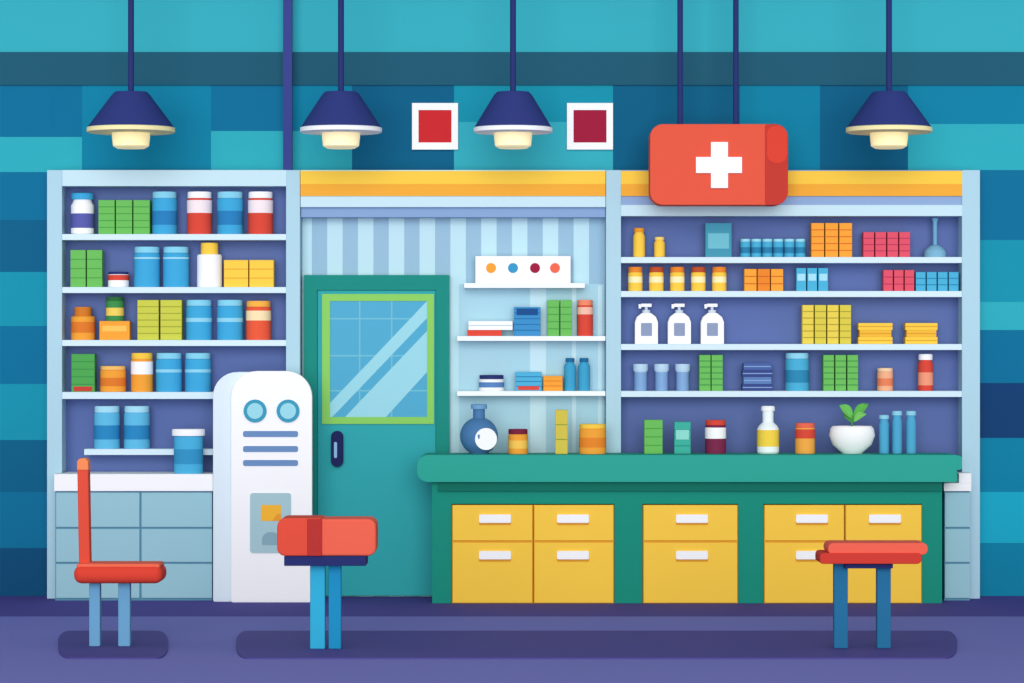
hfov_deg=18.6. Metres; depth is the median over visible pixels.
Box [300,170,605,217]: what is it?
header board
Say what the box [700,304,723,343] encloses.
pump bottle
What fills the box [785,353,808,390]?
jar
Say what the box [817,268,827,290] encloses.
carton
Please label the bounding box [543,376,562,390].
carton
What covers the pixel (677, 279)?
jar
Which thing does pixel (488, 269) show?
box
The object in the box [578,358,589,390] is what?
medicine bottle
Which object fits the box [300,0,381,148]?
pendant lamp
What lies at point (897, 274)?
carton
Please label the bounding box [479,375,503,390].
jar
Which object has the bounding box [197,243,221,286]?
bottle
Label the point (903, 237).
carton
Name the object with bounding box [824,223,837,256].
carton
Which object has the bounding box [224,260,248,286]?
carton
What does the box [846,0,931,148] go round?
pendant lamp
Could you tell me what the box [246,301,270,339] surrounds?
jar
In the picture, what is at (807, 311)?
carton
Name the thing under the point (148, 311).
carton
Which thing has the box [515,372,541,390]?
carton
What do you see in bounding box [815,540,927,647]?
stool
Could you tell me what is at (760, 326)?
shelving unit
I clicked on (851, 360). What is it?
carton
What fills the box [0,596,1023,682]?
floor
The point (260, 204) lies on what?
jar
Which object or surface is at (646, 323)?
pump bottle
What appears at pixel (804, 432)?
jar
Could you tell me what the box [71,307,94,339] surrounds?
jar
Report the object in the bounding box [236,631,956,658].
shadow
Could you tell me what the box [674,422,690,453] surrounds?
carton
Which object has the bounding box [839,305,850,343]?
carton
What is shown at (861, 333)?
carton
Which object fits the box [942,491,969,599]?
base cabinet
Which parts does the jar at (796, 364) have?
lid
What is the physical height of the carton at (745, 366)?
0.045 m
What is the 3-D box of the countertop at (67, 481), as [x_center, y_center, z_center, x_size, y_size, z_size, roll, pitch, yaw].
[-2.418,0.901,20.105,1.016,0.110,0.350,0,0,0]
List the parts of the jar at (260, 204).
lid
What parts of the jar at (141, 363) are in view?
lid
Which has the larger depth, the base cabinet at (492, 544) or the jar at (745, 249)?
the jar at (745, 249)
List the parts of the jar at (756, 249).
lid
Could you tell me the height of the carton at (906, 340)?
0.045 m
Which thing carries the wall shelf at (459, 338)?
attached to the wall at (330, 246)
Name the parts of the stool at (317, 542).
leg, seat plate, leg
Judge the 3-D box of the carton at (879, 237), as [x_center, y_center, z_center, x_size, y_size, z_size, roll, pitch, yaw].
[2.380,-0.626,20.189,0.069,0.162,0.101,0,0,0]
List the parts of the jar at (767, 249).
lid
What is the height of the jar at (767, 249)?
0.119 m
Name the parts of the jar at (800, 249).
lid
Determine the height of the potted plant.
0.320 m
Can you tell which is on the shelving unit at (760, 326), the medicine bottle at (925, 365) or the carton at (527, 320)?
the medicine bottle at (925, 365)
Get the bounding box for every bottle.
[71,193,93,233]
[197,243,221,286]
[564,358,575,390]
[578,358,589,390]
[633,228,644,256]
[634,304,657,343]
[654,237,664,256]
[667,304,690,343]
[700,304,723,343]
[757,406,778,453]
[879,415,888,453]
[892,411,901,453]
[906,411,915,453]
[918,354,932,390]
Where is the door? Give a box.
[304,275,448,595]
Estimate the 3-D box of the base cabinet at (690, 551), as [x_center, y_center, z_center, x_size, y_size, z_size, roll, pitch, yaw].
[1.129,1.345,19.881,0.601,0.623,0.329,0,0,0]
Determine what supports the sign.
hanging from the ceiling
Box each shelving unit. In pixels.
[47,170,301,598]
[605,170,979,598]
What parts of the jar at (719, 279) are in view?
lid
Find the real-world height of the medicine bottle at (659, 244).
0.132 m
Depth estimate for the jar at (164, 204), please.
20.13 m
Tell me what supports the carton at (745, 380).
on the carton at (744, 387)
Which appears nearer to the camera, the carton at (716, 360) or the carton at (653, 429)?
the carton at (653, 429)
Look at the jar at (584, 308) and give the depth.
20.13 m
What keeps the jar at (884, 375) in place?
on the shelving unit at (760, 326)
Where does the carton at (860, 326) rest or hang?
on the carton at (861, 333)
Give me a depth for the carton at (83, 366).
20.14 m
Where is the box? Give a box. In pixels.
[475,256,570,282]
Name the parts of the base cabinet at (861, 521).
drawer, drawer, handle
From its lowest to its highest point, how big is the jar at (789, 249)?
0.119 m
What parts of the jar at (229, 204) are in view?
lid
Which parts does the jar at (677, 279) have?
lid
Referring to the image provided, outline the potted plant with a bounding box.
[829,403,874,453]
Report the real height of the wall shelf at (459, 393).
0.032 m
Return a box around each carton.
[70,250,86,286]
[71,354,96,391]
[87,250,103,286]
[98,200,115,233]
[99,321,130,339]
[116,200,132,233]
[133,200,150,233]
[137,300,159,339]
[160,300,182,339]
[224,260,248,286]
[249,260,274,286]
[467,330,501,335]
[468,321,512,329]
[514,307,540,335]
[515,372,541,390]
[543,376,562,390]
[548,300,558,335]
[555,410,567,453]
[560,300,571,335]
[644,420,662,453]
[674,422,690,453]
[698,355,710,390]
[704,223,731,256]
[711,355,722,390]
[741,370,772,376]
[741,384,772,390]
[742,363,770,369]
[742,377,770,383]
[743,269,756,290]
[757,269,769,290]
[770,269,782,290]
[795,268,805,290]
[801,305,813,343]
[806,268,816,290]
[810,223,823,256]
[814,305,825,343]
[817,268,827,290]
[822,355,833,390]
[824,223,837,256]
[826,305,838,343]
[834,355,845,390]
[838,223,851,256]
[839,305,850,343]
[846,355,857,390]
[857,323,892,329]
[857,337,892,343]
[858,330,890,336]
[862,232,873,256]
[874,232,885,256]
[882,270,892,290]
[886,232,897,256]
[893,270,902,290]
[898,232,909,256]
[903,270,913,290]
[903,323,937,329]
[903,337,937,343]
[905,330,935,336]
[914,272,925,290]
[926,272,936,290]
[937,272,947,290]
[948,272,958,290]
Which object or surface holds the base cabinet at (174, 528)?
on the floor
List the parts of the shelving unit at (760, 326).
panel, panel, shelf, shelf, shelf, shelf, rail, panel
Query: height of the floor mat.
0.008 m
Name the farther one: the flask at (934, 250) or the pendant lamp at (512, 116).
the flask at (934, 250)
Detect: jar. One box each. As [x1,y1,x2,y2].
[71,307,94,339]
[94,406,119,448]
[100,366,125,391]
[106,297,123,320]
[108,272,128,286]
[124,406,149,448]
[131,353,152,391]
[134,247,159,286]
[152,191,176,233]
[156,353,181,391]
[163,247,188,286]
[172,429,204,473]
[185,353,210,391]
[186,300,211,339]
[187,191,211,233]
[217,191,242,233]
[217,300,242,339]
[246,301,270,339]
[248,191,272,233]
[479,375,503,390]
[508,429,527,453]
[577,300,592,335]
[579,424,605,453]
[628,267,642,290]
[649,267,663,290]
[670,267,684,290]
[691,267,705,290]
[705,420,725,453]
[712,267,726,290]
[740,239,750,256]
[751,239,761,256]
[762,239,772,256]
[773,239,783,256]
[784,239,794,256]
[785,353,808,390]
[795,239,805,256]
[795,423,814,453]
[877,368,892,390]
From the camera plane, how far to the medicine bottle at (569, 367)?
20.15 m
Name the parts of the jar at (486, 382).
lid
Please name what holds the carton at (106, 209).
on the shelving unit at (70, 415)
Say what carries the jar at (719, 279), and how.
on the shelving unit at (760, 326)
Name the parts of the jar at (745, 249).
lid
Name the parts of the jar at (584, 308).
lid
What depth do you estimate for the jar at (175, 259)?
20.13 m
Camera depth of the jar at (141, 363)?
20.13 m
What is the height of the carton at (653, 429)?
0.216 m
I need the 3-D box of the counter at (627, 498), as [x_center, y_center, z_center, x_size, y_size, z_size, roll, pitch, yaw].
[1.108,1.272,19.898,3.229,0.770,0.345,0,0,0]
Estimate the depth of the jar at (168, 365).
20.13 m
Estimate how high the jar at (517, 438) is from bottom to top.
0.158 m
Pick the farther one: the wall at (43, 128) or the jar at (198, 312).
the wall at (43, 128)
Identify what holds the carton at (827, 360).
on the shelving unit at (760, 326)
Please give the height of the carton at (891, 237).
0.162 m
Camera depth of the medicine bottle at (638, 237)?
20.16 m
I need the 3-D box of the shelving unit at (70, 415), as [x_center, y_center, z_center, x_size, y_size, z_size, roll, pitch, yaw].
[-2.181,0.276,20.200,1.630,2.762,0.200,0,0,0]
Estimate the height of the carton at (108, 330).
0.123 m
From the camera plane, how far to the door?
20.20 m
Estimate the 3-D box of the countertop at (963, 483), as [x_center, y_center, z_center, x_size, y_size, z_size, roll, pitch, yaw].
[2.847,0.898,20.014,0.176,0.115,0.168,0,0,0]
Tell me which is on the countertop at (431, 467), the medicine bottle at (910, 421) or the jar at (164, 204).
the medicine bottle at (910, 421)
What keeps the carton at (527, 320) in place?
on the wall shelf at (459, 338)
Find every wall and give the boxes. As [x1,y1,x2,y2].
[0,0,1023,595]
[302,218,604,596]
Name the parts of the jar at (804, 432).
lid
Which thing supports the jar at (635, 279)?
on the shelving unit at (760, 326)
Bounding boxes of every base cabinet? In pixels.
[55,491,212,599]
[452,504,532,602]
[533,504,613,602]
[642,504,737,602]
[763,504,843,602]
[843,504,921,602]
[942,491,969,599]
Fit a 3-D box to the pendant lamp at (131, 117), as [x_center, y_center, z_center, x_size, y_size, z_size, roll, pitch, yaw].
[-2.387,-2.376,19.550,0.551,2.334,0.551,0,0,0]
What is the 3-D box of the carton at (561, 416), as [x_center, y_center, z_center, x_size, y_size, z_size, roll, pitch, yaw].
[0.315,0.576,19.909,0.078,0.280,0.101,0,0,0]
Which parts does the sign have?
cord, cord, panel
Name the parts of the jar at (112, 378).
lid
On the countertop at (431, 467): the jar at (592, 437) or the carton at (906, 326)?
the jar at (592, 437)
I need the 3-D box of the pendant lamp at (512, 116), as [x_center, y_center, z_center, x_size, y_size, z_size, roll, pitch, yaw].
[0.006,-2.376,19.550,0.495,2.334,0.495,0,0,0]
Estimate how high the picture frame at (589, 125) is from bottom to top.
0.302 m
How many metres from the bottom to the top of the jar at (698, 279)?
0.156 m
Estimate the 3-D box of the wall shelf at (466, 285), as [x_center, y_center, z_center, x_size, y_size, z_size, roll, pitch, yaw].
[0.081,-0.361,20.180,0.780,0.032,0.149,0,0,0]
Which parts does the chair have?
backrest, leg, seat, leg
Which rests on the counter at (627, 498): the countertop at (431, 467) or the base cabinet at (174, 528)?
the countertop at (431, 467)
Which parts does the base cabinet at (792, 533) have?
drawer, drawer, handle, handle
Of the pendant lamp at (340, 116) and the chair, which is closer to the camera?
the chair
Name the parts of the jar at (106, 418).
lid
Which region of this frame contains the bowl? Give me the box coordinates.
[829,426,874,453]
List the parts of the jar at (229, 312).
lid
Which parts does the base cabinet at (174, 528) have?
drawer, drawer, drawer, drawer, drawer, drawer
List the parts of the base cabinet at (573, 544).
handle, handle, drawer, drawer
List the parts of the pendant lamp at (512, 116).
lamp shade, cord, bulb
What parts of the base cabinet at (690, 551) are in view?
drawer, drawer, handle, handle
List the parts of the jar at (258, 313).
lid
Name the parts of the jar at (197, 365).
lid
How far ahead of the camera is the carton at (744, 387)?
20.14 m
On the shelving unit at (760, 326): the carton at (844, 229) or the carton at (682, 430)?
the carton at (844, 229)
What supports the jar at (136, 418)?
on the shelving unit at (70, 415)
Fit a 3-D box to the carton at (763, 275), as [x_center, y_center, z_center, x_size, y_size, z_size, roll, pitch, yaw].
[1.625,-0.397,20.189,0.079,0.143,0.101,0,0,0]
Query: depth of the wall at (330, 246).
20.26 m
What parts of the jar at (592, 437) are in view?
lid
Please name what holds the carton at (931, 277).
on the shelving unit at (760, 326)
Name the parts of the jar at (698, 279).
lid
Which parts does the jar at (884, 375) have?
lid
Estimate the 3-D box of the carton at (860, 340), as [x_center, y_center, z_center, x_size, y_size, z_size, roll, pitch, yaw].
[2.346,-0.006,20.189,0.221,0.045,0.101,0,0,0]
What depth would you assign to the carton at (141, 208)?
20.14 m
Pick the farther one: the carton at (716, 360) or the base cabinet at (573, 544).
the carton at (716, 360)
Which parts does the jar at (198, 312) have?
lid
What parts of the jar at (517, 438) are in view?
lid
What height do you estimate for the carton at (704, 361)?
0.232 m
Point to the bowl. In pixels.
(847, 439)
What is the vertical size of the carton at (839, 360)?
0.232 m
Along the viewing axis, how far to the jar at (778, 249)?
20.17 m
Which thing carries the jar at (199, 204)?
on the shelving unit at (70, 415)
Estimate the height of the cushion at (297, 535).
0.202 m
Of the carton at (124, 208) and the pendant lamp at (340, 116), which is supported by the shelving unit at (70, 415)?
the carton at (124, 208)
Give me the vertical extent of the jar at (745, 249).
0.119 m
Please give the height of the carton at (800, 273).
0.149 m
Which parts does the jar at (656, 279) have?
lid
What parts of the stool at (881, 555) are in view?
leg, seat plate, seat, leg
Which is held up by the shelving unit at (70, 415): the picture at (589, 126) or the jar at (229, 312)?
the jar at (229, 312)
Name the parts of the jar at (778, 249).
lid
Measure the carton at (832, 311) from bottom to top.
0.252 m
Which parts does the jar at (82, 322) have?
lid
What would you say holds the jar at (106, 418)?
on the shelving unit at (70, 415)
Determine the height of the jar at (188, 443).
0.285 m
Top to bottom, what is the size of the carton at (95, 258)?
0.240 m
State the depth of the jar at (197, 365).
20.13 m
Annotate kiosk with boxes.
[213,371,312,601]
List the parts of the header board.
rail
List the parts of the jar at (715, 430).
lid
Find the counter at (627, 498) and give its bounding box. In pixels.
[432,482,941,602]
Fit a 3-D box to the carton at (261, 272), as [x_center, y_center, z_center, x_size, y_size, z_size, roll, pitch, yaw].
[-1.617,-0.439,20.189,0.156,0.175,0.101,0,0,0]
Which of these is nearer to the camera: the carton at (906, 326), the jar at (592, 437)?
the jar at (592, 437)
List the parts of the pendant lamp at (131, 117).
lamp shade, cord, bulb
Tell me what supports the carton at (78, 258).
on the shelving unit at (70, 415)
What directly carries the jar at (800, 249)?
on the shelving unit at (760, 326)
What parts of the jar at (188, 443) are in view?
lid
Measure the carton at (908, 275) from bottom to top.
0.136 m
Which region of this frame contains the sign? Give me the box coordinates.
[649,0,787,205]
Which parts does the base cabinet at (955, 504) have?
drawer, drawer, drawer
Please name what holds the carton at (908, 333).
on the carton at (906, 340)
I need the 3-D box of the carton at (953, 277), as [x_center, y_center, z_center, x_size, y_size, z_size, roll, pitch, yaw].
[2.852,-0.387,20.189,0.063,0.123,0.101,0,0,0]
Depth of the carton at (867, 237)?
20.14 m
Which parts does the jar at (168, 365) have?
lid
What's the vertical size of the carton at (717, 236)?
0.220 m
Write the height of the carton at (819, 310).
0.252 m
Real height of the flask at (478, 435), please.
0.318 m
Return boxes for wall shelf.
[457,336,604,340]
[457,391,604,395]
[464,283,584,287]
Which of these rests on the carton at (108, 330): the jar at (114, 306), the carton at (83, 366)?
the jar at (114, 306)
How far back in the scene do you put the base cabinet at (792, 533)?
19.73 m
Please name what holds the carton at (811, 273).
on the shelving unit at (760, 326)
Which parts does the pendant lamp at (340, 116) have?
lamp shade, cord, bulb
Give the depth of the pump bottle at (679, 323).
20.15 m
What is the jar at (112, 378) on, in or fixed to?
on the shelving unit at (70, 415)
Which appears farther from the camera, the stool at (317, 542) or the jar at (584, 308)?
the jar at (584, 308)
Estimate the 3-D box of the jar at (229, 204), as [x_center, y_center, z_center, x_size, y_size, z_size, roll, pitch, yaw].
[-1.825,-0.830,20.195,0.170,0.275,0.152,0,0,0]
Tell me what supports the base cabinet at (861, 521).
on the floor
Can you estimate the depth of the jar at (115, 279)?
20.13 m
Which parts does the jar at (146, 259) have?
lid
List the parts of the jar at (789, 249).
lid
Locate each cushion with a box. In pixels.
[277,515,323,555]
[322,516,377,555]
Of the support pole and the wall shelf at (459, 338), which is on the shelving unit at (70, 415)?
the support pole
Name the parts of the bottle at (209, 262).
lid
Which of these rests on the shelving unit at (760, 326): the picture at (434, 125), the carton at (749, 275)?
the carton at (749, 275)
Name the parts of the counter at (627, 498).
divider panel, divider panel, under trim, divider panel, divider panel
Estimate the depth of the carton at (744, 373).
20.14 m
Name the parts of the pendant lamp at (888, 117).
cord, bulb, lamp shade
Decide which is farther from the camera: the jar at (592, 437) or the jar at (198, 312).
the jar at (198, 312)
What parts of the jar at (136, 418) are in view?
lid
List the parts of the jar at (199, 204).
lid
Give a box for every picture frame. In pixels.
[412,103,457,149]
[567,103,612,149]
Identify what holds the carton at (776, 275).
on the shelving unit at (760, 326)
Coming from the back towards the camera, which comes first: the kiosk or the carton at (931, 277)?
the carton at (931, 277)
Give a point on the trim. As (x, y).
(16, 68)
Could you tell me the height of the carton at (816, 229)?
0.220 m
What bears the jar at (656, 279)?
on the shelving unit at (760, 326)
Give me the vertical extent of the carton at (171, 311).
0.258 m
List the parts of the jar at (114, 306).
lid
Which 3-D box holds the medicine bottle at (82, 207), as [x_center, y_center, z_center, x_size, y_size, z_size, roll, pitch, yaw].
[-2.779,-0.827,20.190,0.151,0.268,0.151,0,0,0]
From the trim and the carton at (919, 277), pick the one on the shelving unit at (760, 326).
the carton at (919, 277)
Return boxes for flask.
[460,404,497,453]
[924,218,945,256]
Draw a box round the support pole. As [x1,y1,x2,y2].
[283,0,292,169]
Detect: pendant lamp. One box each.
[87,0,174,148]
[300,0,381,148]
[473,0,551,148]
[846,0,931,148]
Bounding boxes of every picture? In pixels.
[419,110,450,142]
[573,110,605,142]
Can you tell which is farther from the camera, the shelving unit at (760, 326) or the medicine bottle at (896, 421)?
the shelving unit at (760, 326)
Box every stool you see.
[277,515,377,648]
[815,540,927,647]
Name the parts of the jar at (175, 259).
lid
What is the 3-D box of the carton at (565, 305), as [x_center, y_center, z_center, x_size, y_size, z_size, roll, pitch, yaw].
[0.349,-0.152,20.189,0.072,0.232,0.101,0,0,0]
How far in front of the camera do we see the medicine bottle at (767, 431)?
19.91 m
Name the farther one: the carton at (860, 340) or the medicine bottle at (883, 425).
the carton at (860, 340)
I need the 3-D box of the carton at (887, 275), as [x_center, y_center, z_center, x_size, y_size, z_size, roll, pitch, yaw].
[2.428,-0.393,20.189,0.061,0.136,0.101,0,0,0]
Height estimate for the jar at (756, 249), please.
0.119 m
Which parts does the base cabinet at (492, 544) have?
drawer, drawer, handle, handle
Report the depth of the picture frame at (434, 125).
20.29 m
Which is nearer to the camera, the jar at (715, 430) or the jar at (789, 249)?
the jar at (715, 430)
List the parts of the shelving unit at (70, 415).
panel, shelf, shelf, shelf, shelf, shelf, panel, panel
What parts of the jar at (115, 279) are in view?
lid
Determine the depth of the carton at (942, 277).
20.14 m
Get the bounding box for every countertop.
[54,472,212,490]
[417,453,961,481]
[942,472,970,490]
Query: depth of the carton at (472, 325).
20.14 m
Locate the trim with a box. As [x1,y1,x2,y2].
[0,52,1023,84]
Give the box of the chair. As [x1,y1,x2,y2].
[74,458,165,645]
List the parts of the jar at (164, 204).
lid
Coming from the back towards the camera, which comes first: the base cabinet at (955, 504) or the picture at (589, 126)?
the picture at (589, 126)
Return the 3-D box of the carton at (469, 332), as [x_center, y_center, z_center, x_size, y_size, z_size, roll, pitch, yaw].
[-0.177,-0.055,20.190,0.221,0.039,0.100,0,0,0]
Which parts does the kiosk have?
dispensing panel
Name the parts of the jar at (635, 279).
lid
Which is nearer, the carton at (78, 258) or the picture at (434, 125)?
the carton at (78, 258)
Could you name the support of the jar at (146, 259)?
on the shelving unit at (70, 415)

